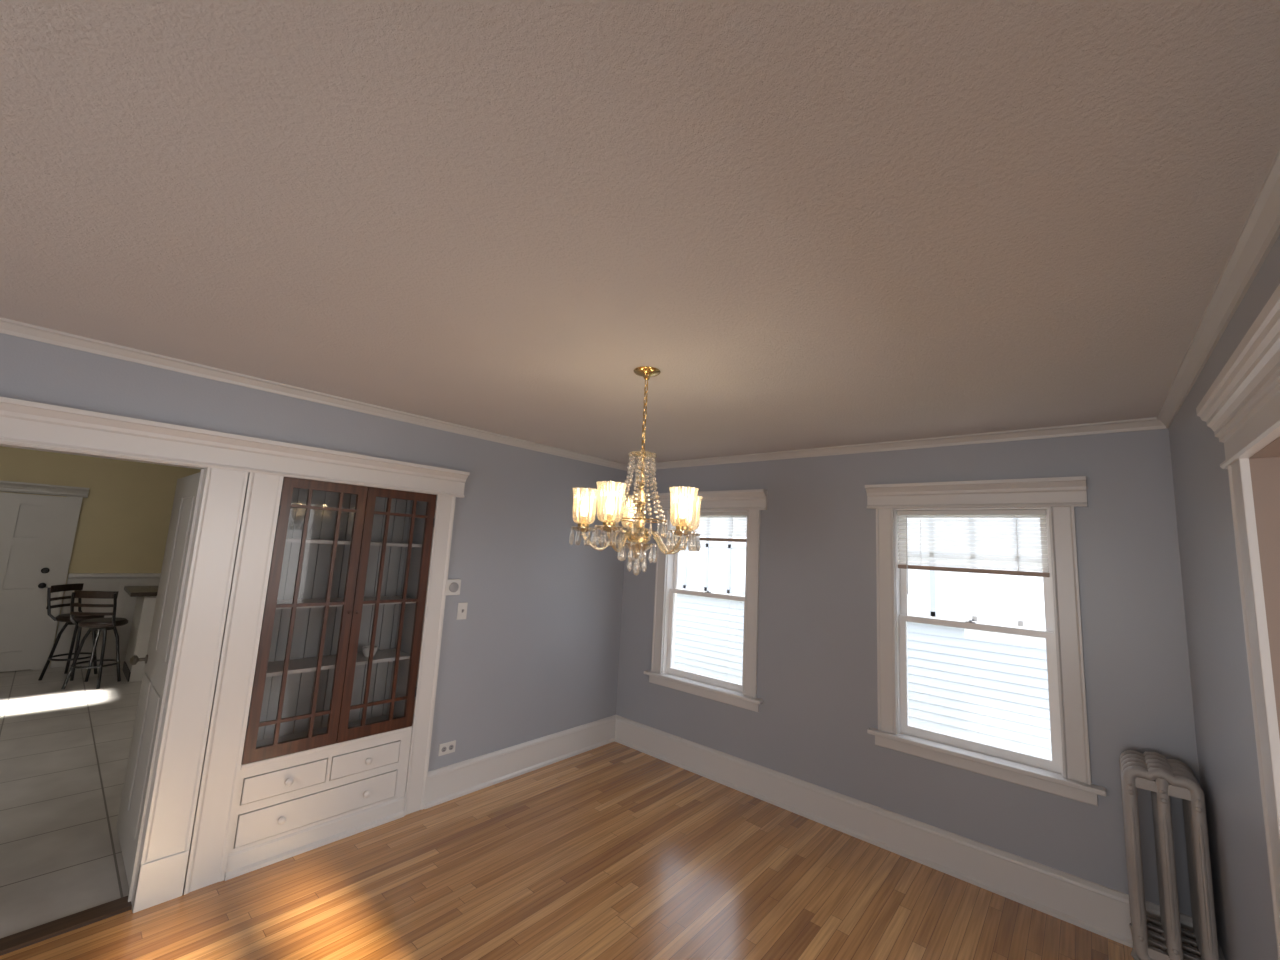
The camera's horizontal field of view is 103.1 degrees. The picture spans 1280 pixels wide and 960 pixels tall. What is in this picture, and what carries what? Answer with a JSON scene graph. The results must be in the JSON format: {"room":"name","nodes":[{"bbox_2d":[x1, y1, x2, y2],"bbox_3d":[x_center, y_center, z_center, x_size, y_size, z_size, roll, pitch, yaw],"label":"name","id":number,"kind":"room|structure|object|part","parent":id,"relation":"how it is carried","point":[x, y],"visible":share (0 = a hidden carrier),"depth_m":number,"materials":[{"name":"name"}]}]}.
{"room":"dining room","nodes":[
{"label":"dining room","id":0,"kind":"room"},
{"bbox_2d":[0,661,141,938],"bbox_3d":[-4.906,2.106,4.056,5.980,0.100,4.300,-4,-10,41],"label":"floor","id":1,"kind":"structure","parent":0,"point":[64,753],"depth_m":3.30,"materials":[{"name":"tile"}]},
{"bbox_2d":[38,583,103,680],"bbox_3d":[-6.353,1.697,5.720,0.415,1.008,0.395,4,-8,-9],"label":"bar stool","id":2,"kind":"object","parent":1,"relation":"on","point":[65,587],"visible":0.78,"depth_m":5.64,"materials":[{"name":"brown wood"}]},
{"bbox_3d":[-6.446,1.363,5.569,0.134,0.361,0.035,6,-8,-19],"label":"post","id":3,"kind":"part","parent":2,"relation":"part of","materials":[{"name":"black metal"}]},
{"bbox_3d":[-6.434,1.878,5.576,0.028,0.602,0.147,-3,-9,36],"label":"leg","id":4,"kind":"part","parent":2,"relation":"part of","materials":[{"name":"black metal"}]},
{"bbox_3d":[-6.468,1.904,5.784,0.147,0.602,0.028,-3,-9,36],"label":"leg","id":5,"kind":"part","parent":2,"relation":"part of","materials":[{"name":"black metal"}]},
{"bbox_3d":[-6.225,1.893,5.607,0.147,0.602,0.028,-3,-9,36],"label":"leg","id":6,"kind":"part","parent":2,"relation":"part of","materials":[{"name":"black metal"}]},
{"bbox_3d":[-6.328,1.548,5.743,0.380,0.065,0.380,4,-8,-9],"label":"seat","id":7,"kind":"part","parent":2,"relation":"part of","materials":[{"name":"brown wood"}]},
{"bbox_3d":[-6.501,1.406,5.911,0.134,0.361,0.035,3,-8,2],"label":"post","id":8,"kind":"part","parent":2,"relation":"part of","materials":[{"name":"black metal"}]},
{"bbox_3d":[-6.258,1.919,5.816,0.028,0.602,0.147,-3,-9,36],"label":"leg","id":9,"kind":"part","parent":2,"relation":"part of","materials":[{"name":"black metal"}]},
{"bbox_2d":[61,590,127,688],"bbox_3d":[-5.819,1.692,5.472,0.395,1.008,0.415,5,-8,-14],"label":"bar stool","id":10,"kind":"object","parent":1,"relation":"on","point":[95,624],"visible":1,"depth_m":5.37,"materials":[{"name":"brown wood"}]},
{"bbox_3d":[-5.939,1.359,5.338,0.035,0.361,0.134,3,-8,-3],"label":"post","id":11,"kind":"part","parent":10,"relation":"part of","materials":[{"name":"black metal"}]},
{"bbox_3d":[-5.911,1.873,5.334,0.028,0.602,0.147,-2,-9,31],"label":"leg","id":12,"kind":"part","parent":10,"relation":"part of","materials":[{"name":"black metal"}]},
{"bbox_3d":[-5.963,1.898,5.539,0.147,0.602,0.028,-2,-9,31],"label":"leg","id":13,"kind":"part","parent":10,"relation":"part of","materials":[{"name":"black metal"}]},
{"bbox_3d":[-5.705,1.891,5.384,0.147,0.602,0.028,-2,-9,31],"label":"leg","id":14,"kind":"part","parent":10,"relation":"part of","materials":[{"name":"black metal"}]},
{"bbox_3d":[-5.816,1.544,5.509,0.380,0.065,0.380,5,-8,-14],"label":"seat","id":15,"kind":"part","parent":10,"relation":"part of","materials":[{"name":"brown wood"}]},
{"bbox_3d":[-5.601,1.388,5.420,0.035,0.361,0.134,6,-8,-24],"label":"post","id":16,"kind":"part","parent":10,"relation":"part of","materials":[{"name":"black metal"}]},
{"bbox_3d":[-5.757,1.915,5.589,0.028,0.602,0.147,-2,-9,31],"label":"leg","id":17,"kind":"part","parent":10,"relation":"part of","materials":[{"name":"black metal"}]},
{"bbox_2d":[122,586,158,681],"bbox_3d":[-5.553,1.822,6.235,0.820,0.975,1.180,-4,-10,41],"label":"breakfast bar","id":18,"kind":"object","parent":1,"relation":"on","point":[146,596],"visible":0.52,"depth_m":5.72,"materials":[{"name":"white paint"}]},
{"bbox_2d":[124,586,158,596],"bbox_3d":[-5.528,1.362,6.297,0.820,0.045,1.180,-4,-10,41],"label":"countertop","id":19,"kind":"structure","parent":18,"relation":"on","point":[133,591],"depth_m":5.80,"materials":[{"name":"beige stone"}]},
{"bbox_2d":[0,446,200,671],"bbox_3d":[-6.987,0.932,6.098,0.120,2.550,4.300,-4,-10,41],"label":"wall","id":20,"kind":"structure","parent":0,"point":[125,516],"depth_m":6.41,"materials":[{"name":"yellow paint"}]},
{"bbox_2d":[0,480,89,671],"bbox_3d":[-7.184,1.078,5.681,0.115,2.130,1.120,-4,-10,41],"label":"door","id":21,"kind":"structure","parent":20,"relation":"in","point":[37,532],"depth_m":5.88,"materials":[{"name":"white paint"}]},
{"bbox_3d":[-7.214,1.139,5.695,0.045,1.990,0.780,-4,-10,41],"label":"panel","id":22,"kind":"part","parent":21,"relation":"part of","materials":[{"name":"white paint"}]},
{"bbox_3d":[-6.950,1.227,5.905,0.070,0.062,0.064,-4,-10,41],"label":"knob","id":23,"kind":"part","parent":21,"relation":"part of","materials":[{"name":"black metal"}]},
{"bbox_3d":[-7.139,0.084,5.822,0.094,0.120,1.120,-4,-10,41],"label":"cornice","id":24,"kind":"part","parent":21,"relation":"part of","materials":[{"name":"white paint"}]},
{"bbox_3d":[-6.909,1.200,6.027,0.065,2.010,0.130,-4,-10,41],"label":"casing","id":25,"kind":"part","parent":21,"relation":"part of","materials":[{"name":"white paint"}]},
{"bbox_2d":[50,573,160,667],"bbox_3d":[-6.256,1.794,6.751,0.045,1.095,1.940,-4,-10,41],"label":"trim","id":26,"kind":"structure","parent":20,"relation":"attached to","point":[125,608],"depth_m":6.32,"materials":[{"name":"white paint"}]},
{"bbox_3d":[-6.291,2.272,6.695,0.020,0.130,1.940,-4,-10,41],"label":"skirting","id":27,"kind":"part","parent":26,"relation":"part of","materials":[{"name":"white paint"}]},
{"bbox_3d":[-6.229,1.284,6.819,0.045,0.065,1.940,-4,-10,41],"label":"chair rail","id":28,"kind":"part","parent":26,"relation":"part of","materials":[{"name":"white paint"}]},
{"bbox_2d":[0,333,628,849],"bbox_3d":[-2.567,0.641,2.200,0.120,2.550,7.200,-4,-10,41],"label":"wall","id":29,"kind":"structure","parent":0,"point":[534,654],"depth_m":3.74,"materials":[{"name":"paint"}]},
{"bbox_2d":[0,443,248,912],"bbox_3d":[-2.579,0.886,2.150,0.155,2.050,1.217,-4,-10,41],"label":"door frame","id":30,"kind":"structure","parent":29,"relation":"in","point":[166,827],"depth_m":2.48,"materials":[{"name":"white paint"}]},
{"bbox_2d":[117,472,199,889],"bbox_3d":[-2.666,0.970,2.778,0.803,2.018,0.112,-4,-10,41],"label":"door","id":31,"kind":"structure","parent":30,"relation":"attached to","point":[156,660],"depth_m":2.74,"materials":[{"name":"white paint"}]},
{"bbox_3d":[-2.814,1.447,2.842,0.270,0.660,0.009,-4,-10,41],"label":"raised panel","id":32,"kind":"part","parent":31,"relation":"part of","materials":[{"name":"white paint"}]},
{"bbox_3d":[-2.940,1.054,2.978,0.056,0.056,0.074,-4,-10,41],"label":"knob","id":33,"kind":"part","parent":31,"relation":"part of","materials":[{"name":"silver metal"}]},
{"bbox_3d":[-2.546,1.430,2.610,0.280,0.660,0.009,-4,-10,41],"label":"raised panel","id":34,"kind":"part","parent":31,"relation":"part of","materials":[{"name":"white paint"}]},
{"bbox_3d":[-2.765,0.531,2.966,0.270,0.850,0.009,-4,-10,41],"label":"raised panel","id":35,"kind":"part","parent":31,"relation":"part of","materials":[{"name":"white paint"}]},
{"bbox_3d":[-2.497,0.514,2.733,0.280,0.850,0.009,-4,-10,41],"label":"raised panel","id":36,"kind":"part","parent":31,"relation":"part of","materials":[{"name":"white paint"}]},
{"bbox_3d":[-2.191,0.954,2.501,0.024,2.050,0.170,-4,-10,41],"label":"casing","id":37,"kind":"part","parent":30,"relation":"part of","materials":[{"name":"white paint"}]},
{"bbox_2d":[183,472,283,894],"bbox_3d":[-2.082,0.976,2.625,0.024,2.050,0.153,-4,-10,41],"label":"trim","id":38,"kind":"structure","parent":29,"relation":"attached to","point":[214,814],"depth_m":2.61,"materials":[{"name":"white paint"}]},
{"bbox_2d":[0,397,469,497],"bbox_3d":[-2.059,-0.131,2.696,0.072,0.180,2.495,-4,-10,41],"label":"trim","id":39,"kind":"structure","parent":29,"relation":"attached to","point":[22,422],"depth_m":2.54,"materials":[{"name":"white paint"}]},
{"bbox_2d":[0,317,629,470],"bbox_3d":[-2.441,-0.598,2.314,0.042,0.055,7.200,-4,-10,41],"label":"trim","id":40,"kind":"structure","parent":29,"relation":"attached to","point":[7,326],"depth_m":2.72,"materials":[{"name":"beige paint"}]},
{"bbox_2d":[404,495,455,815],"bbox_3d":[-1.402,1.117,3.399,0.024,2.050,0.132,-4,-10,41],"label":"trim","id":41,"kind":"structure","parent":29,"relation":"attached to","point":[424,705],"depth_m":3.38,"materials":[{"name":"white paint"}]},
{"bbox_2d":[438,740,455,755],"bbox_3d":[-1.312,1.827,3.460,0.012,0.076,0.120,-4,-10,41],"label":"wall outlet","id":42,"kind":"object","parent":29,"relation":"attached to","point":[449,747],"visible":1,"depth_m":3.46,"materials":[{"name":"white plastic"}]},
{"bbox_2d":[446,579,460,594],"bbox_3d":[-1.300,0.746,3.536,0.035,0.110,0.110,-4,-10,41],"label":"thermostat","id":43,"kind":"object","parent":29,"relation":"attached to","point":[453,585],"visible":1,"depth_m":3.52,"materials":[{"name":"white plastic"}]},
{"bbox_2d":[457,603,467,619],"bbox_3d":[-1.253,0.927,3.589,0.018,0.116,0.072,-4,-10,41],"label":"light switch","id":44,"kind":"object","parent":29,"relation":"attached to","point":[462,607],"visible":1,"depth_m":3.59,"materials":[{"name":"white plastic"}]},
{"bbox_2d":[424,715,615,808],"bbox_3d":[-0.810,2.155,3.998,0.032,0.217,1.814,-4,-10,41],"label":"baseboard","id":45,"kind":"structure","parent":29,"relation":"attached to","point":[447,783],"depth_m":3.82,"materials":[{"name":"white paint"}]},
{"bbox_2d":[0,741,1133,959],"bbox_3d":[-0.242,1.802,-0.033,6.240,0.100,7.470,-4,-10,41],"label":"floor","id":46,"kind":"structure","parent":0,"point":[614,850],"depth_m":2.57,"materials":[{"name":"brown wood"}]},
{"bbox_2d":[0,895,131,955],"bbox_3d":[-2.652,1.945,2.021,0.120,0.112,0.895,-4,-10,41],"label":"threshold","id":47,"kind":"object","parent":46,"relation":"on","point":[31,936],"visible":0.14,"depth_m":2.19,"materials":[{"name":"brown wood"}]},
{"bbox_2d":[224,477,436,880],"bbox_3d":[-1.857,1.057,3.118,0.394,2.045,0.896,-4,-10,41],"label":"tall cabinet","id":48,"kind":"object","parent":46,"relation":"on","point":[325,757],"visible":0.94,"depth_m":3.08,"materials":[{"name":"white paint"}]},
{"bbox_3d":[-1.918,1.821,2.719,0.037,0.037,0.038,-4,-10,41],"label":"knob","id":49,"kind":"part","parent":48,"relation":"part of","materials":[{"name":"white paint"}]},
{"bbox_3d":[-2.019,1.641,2.847,0.265,0.124,0.386,-4,-10,41],"label":"drawer","id":50,"kind":"part","parent":48,"relation":"part of","materials":[{"name":"white paint"}]},
{"bbox_3d":[-1.902,1.635,2.752,0.037,0.037,0.038,-4,-10,41],"label":"knob","id":51,"kind":"part","parent":48,"relation":"part of","materials":[{"name":"white paint"}]},
{"bbox_3d":[-1.879,0.756,2.892,0.026,1.503,0.442,-4,-10,41],"label":"door","id":52,"kind":"part","parent":48,"relation":"part of","materials":[{"name":"brown wood"}]},
{"bbox_3d":[-1.795,2.006,2.891,0.050,0.112,0.894,-4,-10,41],"label":"board","id":53,"kind":"part","parent":48,"relation":"part of","materials":[{"name":"white paint"}]},
{"bbox_3d":[-1.893,1.857,2.975,0.265,0.153,0.800,-4,-10,41],"label":"drawer","id":54,"kind":"part","parent":48,"relation":"part of","materials":[{"name":"white paint"}]},
{"bbox_3d":[-1.790,1.753,2.933,0.028,0.405,0.894,-4,-10,41],"label":"frame","id":55,"kind":"part","parent":48,"relation":"part of","materials":[{"name":"white paint"}]},
{"bbox_3d":[-1.986,0.813,3.276,0.017,1.497,0.854,-4,-10,41],"label":"panel","id":56,"kind":"part","parent":48,"relation":"part of","materials":[{"name":"wood"}]},
{"bbox_2d":[266,648,409,676],"bbox_3d":[-1.893,1.121,3.138,0.275,0.020,0.854,-4,-10,41],"label":"shelf","id":57,"kind":"object","parent":48,"relation":"attached to","point":[305,662],"depth_m":3.11,"materials":[{"name":"white wood"}]},
{"bbox_2d":[276,596,415,608],"bbox_3d":[-1.874,0.765,3.186,0.275,0.020,0.854,-4,-10,41],"label":"shelf","id":58,"kind":"object","parent":48,"relation":"attached to","point":[281,599],"depth_m":3.17,"materials":[{"name":"white wood"}]},
{"bbox_2d":[286,538,421,546],"bbox_3d":[-1.854,0.399,3.235,0.275,0.020,0.854,-4,-10,41],"label":"shelf","id":59,"kind":"object","parent":48,"relation":"attached to","point":[328,542],"depth_m":3.27,"materials":[{"name":"white wood"}]},
{"bbox_3d":[-1.748,1.697,3.155,0.265,0.124,0.386,-4,-10,41],"label":"drawer","id":60,"kind":"part","parent":48,"relation":"part of","materials":[{"name":"white paint"}]},
{"bbox_3d":[-1.637,1.879,3.039,0.037,0.037,0.038,-4,-10,41],"label":"knob","id":61,"kind":"part","parent":48,"relation":"part of","materials":[{"name":"white paint"}]},
{"bbox_3d":[-1.633,1.690,3.057,0.037,0.037,0.038,-4,-10,41],"label":"knob","id":62,"kind":"part","parent":48,"relation":"part of","materials":[{"name":"white paint"}]},
{"bbox_2d":[363,646,377,656],"bbox_3d":[-1.742,1.106,3.271,0.088,0.060,0.087,-4,-10,41],"label":"cup","id":63,"kind":"object","parent":48,"relation":"on","point":[366,649],"visible":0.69,"depth_m":3.24,"materials":[{"name":"white ceramic"}]},
{"bbox_3d":[-1.587,0.816,3.224,0.026,1.503,0.442,-4,-10,41],"label":"door","id":64,"kind":"part","parent":48,"relation":"part of","materials":[{"name":"brown wood"}]},
{"bbox_2d":[1119,750,1218,959],"bbox_3d":[2.332,1.727,2.253,0.264,0.926,0.361,-4,-10,41],"label":"radiator","id":65,"kind":"object","parent":46,"relation":"on","point":[1164,938],"visible":1,"depth_m":2.17,"materials":[{"name":"metal"}]},
{"bbox_2d":[0,0,1279,464],"bbox_3d":[-2.397,-0.674,2.310,12.320,0.100,7.470,-4,-10,41],"label":"ceiling","id":66,"kind":"structure","parent":0,"point":[820,223],"depth_m":1.18,"materials":[{"name":"white paint"}]},
{"bbox_2d":[569,366,701,575],"bbox_3d":[0.018,-0.044,2.230,0.586,0.916,0.595,-4,-10,41],"label":"chandelier","id":67,"kind":"object","parent":66,"relation":"hanging from","point":[638,537],"visible":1,"depth_m":2.18,"materials":[{"name":"gold metal"}]},
{"bbox_3d":[-0.247,0.118,2.267,0.124,0.157,0.124,2,-8,10],"label":"lamp shade","id":68,"kind":"part","parent":67,"relation":"part of","materials":[{"name":"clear glass"}]},
{"bbox_3d":[-0.247,0.119,2.267,0.038,0.088,0.037,2,-8,10],"label":"bulb","id":69,"kind":"part","parent":67,"relation":"part of","materials":[{"name":"white glass"}]},
{"bbox_3d":[-0.155,0.262,2.231,0.217,0.100,0.019,2,-8,10],"label":"arm","id":70,"kind":"part","parent":67,"relation":"part of","materials":[{"name":"gold metal"}]},
{"bbox_3d":[-0.117,0.090,2.005,0.037,0.088,0.038,-1,-9,28],"label":"bulb","id":71,"kind":"part","parent":67,"relation":"part of","materials":[{"name":"white glass"}]},
{"bbox_3d":[-0.116,0.090,2.006,0.124,0.157,0.124,-1,-9,28],"label":"lamp shade","id":72,"kind":"part","parent":67,"relation":"part of","materials":[{"name":"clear glass"}]},
{"bbox_3d":[-0.077,0.245,2.075,0.019,0.100,0.217,-1,-9,28],"label":"arm","id":73,"kind":"part","parent":67,"relation":"part of","materials":[{"name":"gold metal"}]},
{"bbox_3d":[-0.037,0.157,2.470,0.124,0.157,0.124,4,-8,-8],"label":"lamp shade","id":74,"kind":"part","parent":67,"relation":"part of","materials":[{"name":"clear glass"}]},
{"bbox_3d":[-0.010,0.306,2.200,0.160,0.070,0.160,-4,-10,41],"label":"lamp shade","id":75,"kind":"part","parent":67,"relation":"part of","materials":[{"name":"clear glass"}]},
{"bbox_3d":[0.012,-0.112,2.256,0.116,0.055,0.116,-4,-10,41],"label":"crown","id":76,"kind":"part","parent":67,"relation":"part of","materials":[{"name":"gold metal"}]},
{"bbox_3d":[0.021,-0.285,2.280,0.017,0.355,0.017,4,-8,-4],"label":"chain","id":77,"kind":"part","parent":67,"relation":"part of","materials":[{"name":"gold metal"}]},
{"bbox_3d":[0.021,-0.275,2.278,0.011,0.367,0.011,-4,-10,41],"label":"cord","id":78,"kind":"part","parent":67,"relation":"part of","materials":[{"name":"gold metal"}]},
{"bbox_3d":[0.096,0.257,2.099,0.019,0.100,0.217,10,-11,-43],"label":"arm","id":79,"kind":"part","parent":67,"relation":"part of","materials":[{"name":"clear glass"}]},
{"bbox_3d":[0.125,0.282,2.270,0.217,0.100,0.019,7,-9,-26],"label":"arm","id":80,"kind":"part","parent":67,"relation":"part of","materials":[{"name":"clear glass"}]},
{"bbox_3d":[0.174,0.111,2.046,0.037,0.088,0.038,10,-11,-43],"label":"bulb","id":81,"kind":"part","parent":67,"relation":"part of","materials":[{"name":"white glass"}]},
{"bbox_3d":[0.174,0.111,2.046,0.124,0.157,0.124,10,-11,-43],"label":"lamp shade","id":82,"kind":"part","parent":67,"relation":"part of","materials":[{"name":"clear glass"}]},
{"bbox_3d":[0.223,0.152,2.333,0.038,0.088,0.037,7,-9,-26],"label":"bulb","id":83,"kind":"part","parent":67,"relation":"part of","materials":[{"name":"white glass"}]},
{"bbox_3d":[0.223,0.152,2.333,0.124,0.157,0.124,7,-9,-26],"label":"lamp shade","id":84,"kind":"part","parent":67,"relation":"part of","materials":[{"name":"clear glass"}]},
{"bbox_2d":[616,428,1199,916],"bbox_3d":[2.183,0.987,2.901,6.340,2.550,0.150,-4,-10,41],"label":"wall","id":85,"kind":"structure","parent":0,"point":[817,664],"depth_m":3.12,"materials":[{"name":"paint"}]},
{"bbox_2d":[644,489,767,711],"bbox_3d":[0.567,0.941,4.294,1.130,1.672,0.242,-4,-10,41],"label":"window","id":86,"kind":"structure","parent":85,"relation":"in","point":[744,695],"depth_m":4.20,"materials":[{"name":"white paint"}]},
{"bbox_3d":[0.181,0.985,4.543,0.109,1.418,0.024,-4,-10,41],"label":"casing","id":87,"kind":"part","parent":86,"relation":"part of","materials":[{"name":"white paint"}]},
{"bbox_3d":[0.490,1.679,4.152,1.130,0.027,0.105,-4,-10,41],"label":"sill","id":88,"kind":"part","parent":86,"relation":"part of","materials":[{"name":"white paint"}]},
{"bbox_3d":[0.588,0.989,4.316,0.810,1.443,0.169,-4,-10,41],"label":"frame","id":89,"kind":"part","parent":86,"relation":"part of","materials":[{"name":"white paint"}]},
{"bbox_3d":[0.559,1.315,4.258,0.790,0.728,0.034,-4,-10,41],"label":"sash","id":90,"kind":"part","parent":86,"relation":"part of","materials":[{"name":"white paint"}]},
{"bbox_3d":[0.551,0.180,4.332,1.130,0.157,0.072,-4,-10,41],"label":"cornice","id":91,"kind":"part","parent":86,"relation":"part of","materials":[{"name":"white paint"}]},
{"bbox_2d":[673,512,746,572],"bbox_3d":[0.571,0.544,4.329,0.776,0.538,0.041,-4,-10,41],"label":"window blind","id":92,"kind":"object","parent":86,"relation":"attached to","point":[701,513],"visible":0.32,"depth_m":4.25,"materials":[{"name":"white plastic"}]},
{"bbox_3d":[0.576,0.506,4.337,0.776,0.026,0.028,-4,-10,41],"label":"rail","id":93,"kind":"part","parent":92,"relation":"part of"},
{"bbox_3d":[0.620,0.641,4.378,0.790,0.715,0.032,-4,-10,41],"label":"sash","id":94,"kind":"part","parent":86,"relation":"part of","materials":[{"name":"white paint"}]},
{"bbox_3d":[0.869,0.941,3.947,0.109,1.418,0.024,-4,-10,41],"label":"casing","id":95,"kind":"part","parent":86,"relation":"part of","materials":[{"name":"white paint"}]},
{"bbox_2d":[633,417,1165,470],"bbox_3d":[1.280,-0.203,3.781,3.699,0.055,0.042,-4,-10,41],"label":"trim","id":96,"kind":"structure","parent":85,"relation":"attached to","point":[1153,423],"depth_m":3.22,"materials":[{"name":"beige paint"}]},
{"bbox_2d":[615,715,1192,947],"bbox_3d":[1.157,2.187,3.463,3.699,0.217,0.032,-4,-10,41],"label":"baseboard","id":97,"kind":"structure","parent":85,"relation":"attached to","point":[1104,911],"depth_m":3.02,"materials":[{"name":"white paint"}]},
{"bbox_2d":[865,476,1105,805],"bbox_3d":[1.989,0.850,3.061,1.130,1.672,0.242,-4,-10,41],"label":"window","id":98,"kind":"structure","parent":85,"relation":"in","point":[1067,774],"depth_m":2.91,"materials":[{"name":"white paint"}]},
{"bbox_3d":[1.604,0.894,3.310,0.109,1.418,0.024,-4,-10,41],"label":"casing","id":99,"kind":"part","parent":98,"relation":"part of","materials":[{"name":"white paint"}]},
{"bbox_2d":[897,510,1049,593],"bbox_3d":[1.993,0.453,3.095,0.776,0.538,0.041,-4,-10,41],"label":"window blind","id":100,"kind":"object","parent":98,"relation":"attached to","point":[927,512],"visible":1,"depth_m":3.08,"materials":[{"name":"white plastic"}]},
{"bbox_3d":[1.991,0.549,3.086,0.776,0.026,0.028,-4,-10,41],"label":"rail","id":101,"kind":"part","parent":100,"relation":"part of","materials":[{"name":"brown wood"}]},
{"bbox_3d":[1.973,0.089,3.099,1.130,0.157,0.072,-4,-10,41],"label":"cornice","id":102,"kind":"part","parent":98,"relation":"part of","materials":[{"name":"white paint"}]},
{"bbox_3d":[2.043,0.550,3.145,0.790,0.715,0.032,-4,-10,41],"label":"sash","id":103,"kind":"part","parent":98,"relation":"part of","materials":[{"name":"white paint"}]},
{"bbox_3d":[2.011,0.898,3.082,0.810,1.443,0.169,-4,-10,41],"label":"frame","id":104,"kind":"part","parent":98,"relation":"part of","materials":[{"name":"white paint"}]},
{"bbox_3d":[1.981,1.224,3.024,0.790,0.728,0.034,-4,-10,41],"label":"sash","id":105,"kind":"part","parent":98,"relation":"part of","materials":[{"name":"white paint"}]},
{"bbox_3d":[1.913,1.587,2.918,1.130,0.027,0.105,-4,-10,41],"label":"sill","id":106,"kind":"part","parent":98,"relation":"part of","materials":[{"name":"white paint"}]},
{"bbox_3d":[2.291,0.850,2.713,0.109,1.418,0.024,-4,-10,41],"label":"casing","id":107,"kind":"part","parent":98,"relation":"part of","materials":[{"name":"white paint"}]},
{"bbox_2d":[1169,235,1279,959],"bbox_3d":[0.322,0.456,-0.305,0.140,2.550,7.200,-4,-10,41],"label":"wall","id":108,"kind":"structure","parent":0,"point":[1219,673],"depth_m":1.82,"materials":[{"name":"paint"}]},
{"bbox_2d":[1157,147,1279,428],"bbox_3d":[0.319,-0.774,-0.079,0.042,0.055,7.200,-4,-10,41],"label":"trim","id":109,"kind":"structure","parent":108,"relation":"attached to","point":[1260,231],"depth_m":1.33,"materials":[{"name":"beige paint"}]},
{"bbox_2d":[1217,938,1224,959],"bbox_3d":[2.083,2.004,1.743,0.032,0.217,1.370,-4,-10,41],"label":"baseboard","id":110,"kind":"structure","parent":108,"relation":"attached to","point":[1221,956],"depth_m":2.10,"materials":[{"name":"white paint"}]},
{"bbox_2d":[1196,284,1279,959],"bbox_3d":[0.964,0.732,0.461,0.212,2.275,2.435,-4,-10,41],"label":"door frame","id":111,"kind":"structure","parent":108,"relation":"in","point":[1241,407],"depth_m":1.33,"materials":[{"name":"white paint"}]},
{"bbox_3d":[0.963,-0.294,0.648,0.067,0.195,2.435,-4,-10,41],"label":"cornice","id":112,"kind":"part","parent":111,"relation":"part of","materials":[{"name":"white paint"}]},
{"bbox_3d":[1.642,0.975,1.302,0.022,2.090,0.140,-4,-10,41],"label":"casing","id":113,"kind":"part","parent":111,"relation":"part of","materials":[{"name":"white paint"}]},
{"label":"outside","id":114,"kind":"structure","parent":0,"visible":0},
{"bbox_3d":[5.098,4.232,9.155,26.000,0.100,13.850,-4,-10,41],"label":"ground","id":115,"kind":"structure","parent":114,"visible":0},
{"bbox_2d":[673,518,1051,758],"bbox_3d":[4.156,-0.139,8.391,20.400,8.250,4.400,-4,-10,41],"label":"window panes","id":116,"kind":"structure","parent":115,"relation":"on","point":[988,687],"depth_m":6.00,"materials":[{"name":"white"}]},
{"bbox_3d":[1.127,1.081,8.400,1.700,1.480,0.020,-4,-10,41],"label":"pane","id":117,"kind":"part","parent":116,"relation":"part of","materials":[{"name":"clear glass"}]},
{"bbox_3d":[3.919,0.902,5.979,1.700,1.480,0.020,-4,-10,41],"label":"pane","id":118,"kind":"part","parent":116,"relation":"part of","materials":[{"name":"clear glass"}]}
]}

